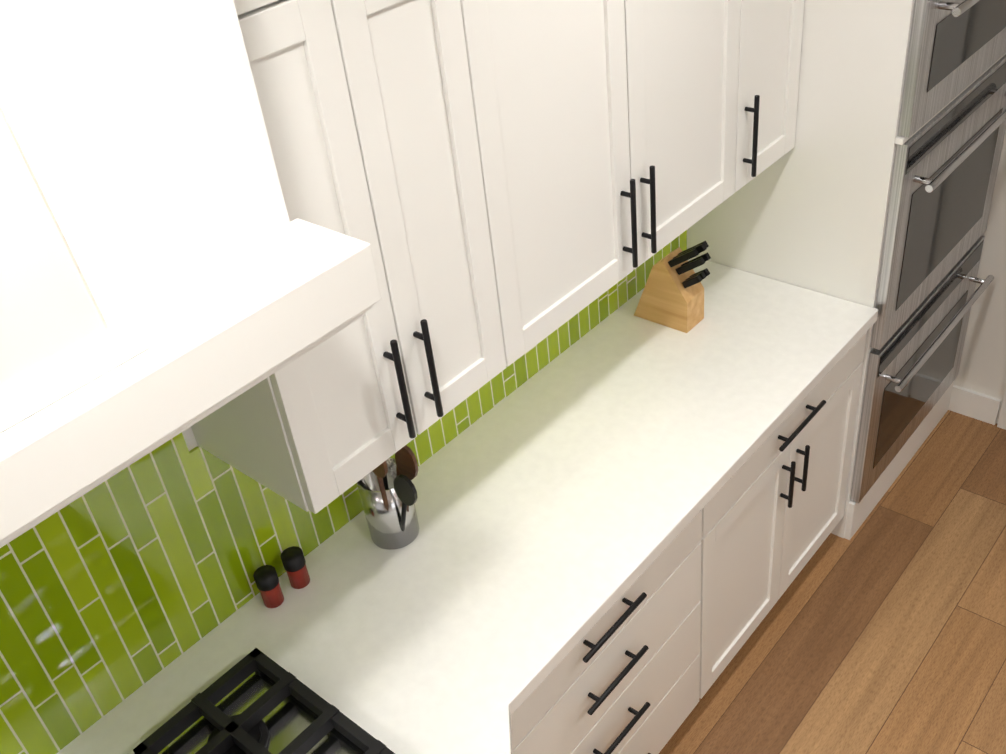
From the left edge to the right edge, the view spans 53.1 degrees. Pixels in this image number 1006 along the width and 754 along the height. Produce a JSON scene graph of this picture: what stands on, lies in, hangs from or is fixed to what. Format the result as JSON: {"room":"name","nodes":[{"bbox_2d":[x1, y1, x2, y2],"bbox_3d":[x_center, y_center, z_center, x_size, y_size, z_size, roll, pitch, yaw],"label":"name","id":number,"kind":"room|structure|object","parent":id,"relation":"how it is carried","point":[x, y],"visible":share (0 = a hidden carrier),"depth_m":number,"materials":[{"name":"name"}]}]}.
{"room":"kitchen","nodes":[
{"label":"kitchen","id":0,"kind":"room"},
{"bbox_2d":[182,427,197,450],"bbox_3d":[-1.292,0.624,1.336,0.050,2.740,7.500,23,45,35],"label":"wall","id":1,"kind":"structure","parent":0,"point":[189,438],"depth_m":1.93,"materials":[{"name":"white paint"}]},
{"bbox_2d":[0,508,18,547],"bbox_3d":[-0.884,-0.196,0.872,0.579,0.957,0.300,23,45,35],"label":"upper cabinet","id":2,"kind":"object","parent":1,"relation":"attached to","point":[7,533],"depth_m":0.98,"materials":[{"name":"white paint"}]},
{"bbox_2d":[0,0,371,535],"bbox_3d":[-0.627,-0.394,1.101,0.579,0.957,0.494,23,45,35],"label":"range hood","id":3,"kind":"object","parent":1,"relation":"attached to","point":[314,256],"depth_m":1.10,"materials":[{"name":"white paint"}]},
{"bbox_2d":[0,230,686,753],"bbox_3d":[-1.352,0.717,1.256,0.007,0.863,5.838,23,45,35],"label":"tile backsplash","id":4,"kind":"structure","parent":1,"relation":"attached to","point":[122,584],"depth_m":1.94,"materials":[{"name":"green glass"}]},
{"bbox_2d":[220,0,535,513],"bbox_3d":[-0.344,-0.522,1.605,0.348,1.399,0.578,23,45,35],"label":"upper cabinet","id":5,"kind":"object","parent":1,"relation":"attached to","point":[412,95],"depth_m":1.72,"materials":[{"name":"white paint"}]},
{"bbox_2d":[500,0,763,344],"bbox_3d":[0.095,-0.861,1.998,0.348,1.399,1.018,23,45,35],"label":"upper cabinet","id":6,"kind":"object","parent":1,"relation":"attached to","point":[634,121],"depth_m":2.12,"materials":[{"name":"white paint"}]},
{"bbox_2d":[756,0,807,187],"bbox_3d":[0.470,-1.150,2.333,0.348,1.399,0.377,23,45,35],"label":"upper cabinet","id":7,"kind":"object","parent":1,"relation":"attached to","point":[785,21],"depth_m":2.58,"materials":[{"name":"white paint"}]},
{"bbox_2d":[659,410,1005,753],"bbox_3d":[2.707,2.126,0.930,7.600,0.050,10.700,23,45,35],"label":"floor","id":8,"kind":"structure","parent":0,"point":[882,630],"depth_m":3.04,"materials":[{"name":"brown wood"}]},
{"bbox_2d":[540,545,723,753],"bbox_3d":[0.046,0.719,2.572,0.610,0.874,0.857,23,45,35],"label":"base cabinet","id":9,"kind":"object","parent":8,"relation":"on","point":[644,700],"depth_m":2.50,"materials":[{"name":"white paint"}]},
{"bbox_2d":[56,257,877,753],"bbox_3d":[-1.033,1.195,1.312,0.724,0.040,5.838,23,45,35],"label":"countertop","id":10,"kind":"structure","parent":9,"relation":"on","point":[559,527],"depth_m":2.28,"materials":[{"name":"white stone"}]},
{"bbox_2d":[133,648,394,753],"bbox_3d":[-0.583,0.856,1.617,0.530,0.060,0.910,23,45,35],"label":"cooktop","id":11,"kind":"object","parent":10,"relation":"in","point":[256,701],"visible":1,"depth_m":1.88,"materials":[{"name":"black metal"}]},
{"bbox_2d":[253,565,283,607],"bbox_3d":[-0.498,0.448,2.147,0.048,0.085,0.047,23,45,35],"label":"spice jar","id":12,"kind":"object","parent":10,"relation":"on","point":[266,578],"visible":0.96,"depth_m":2.13,"materials":[{"name":"red glass"}]},
{"bbox_2d":[280,546,309,588],"bbox_3d":[-0.449,0.414,2.185,0.048,0.085,0.047,23,45,35],"label":"spice jar","id":13,"kind":"object","parent":10,"relation":"on","point":[293,561],"visible":0.98,"depth_m":2.17,"materials":[{"name":"red glass"}]},
{"bbox_2d":[357,445,418,549],"bbox_3d":[-0.248,0.213,2.172,0.242,0.383,0.131,23,45,35],"label":"utensil crock","id":14,"kind":"object","parent":10,"relation":"on","point":[387,492],"visible":0.42,"depth_m":2.20,"materials":[{"name":"silver metal"}]},
{"bbox_2d":[634,241,710,332],"bbox_3d":[0.477,-0.276,2.821,0.215,0.267,0.090,23,45,35],"label":"knife block","id":15,"kind":"object","parent":10,"relation":"on","point":[672,295],"visible":1,"depth_m":2.80,"materials":[{"name":"brown wood"}]},
{"bbox_2d":[720,389,859,673],"bbox_3d":[0.571,0.314,3.040,0.610,0.874,0.890,23,45,35],"label":"base cabinet","id":16,"kind":"object","parent":8,"relation":"on","point":[776,540],"depth_m":2.92,"materials":[{"name":"white paint"}]},
{"bbox_2d":[687,0,1005,539],"bbox_3d":[1.054,-0.871,2.994,0.648,2.740,0.858,23,45,35],"label":"tall cabinet","id":17,"kind":"object","parent":8,"relation":"on","point":[883,204],"depth_m":2.82,"materials":[{"name":"white paint"}]},
{"bbox_2d":[954,130,1005,423],"bbox_3d":[2.286,-0.728,2.572,3.090,2.740,0.100,23,45,35],"label":"wall","id":18,"kind":"structure","parent":0,"point":[982,368],"depth_m":3.57,"materials":[{"name":"white paint"}]},
{"bbox_2d":[948,385,1000,424],"bbox_3d":[4.261,1.163,1.852,6.816,0.110,1.665,23,45,35],"label":"baseboard","id":19,"kind":"structure","parent":18,"relation":"attached to","point":[975,405],"depth_m":3.77,"materials":[{"name":"white paint"}]},
{"bbox_2d":[997,390,1005,429],"bbox_3d":[2.068,-0.585,2.844,0.960,2.240,0.060,23,45,35],"label":"door frame","id":20,"kind":"structure","parent":18,"relation":"attached to","point":[1002,421],"depth_m":3.68,"materials":[{"name":"white paint"}]}
]}

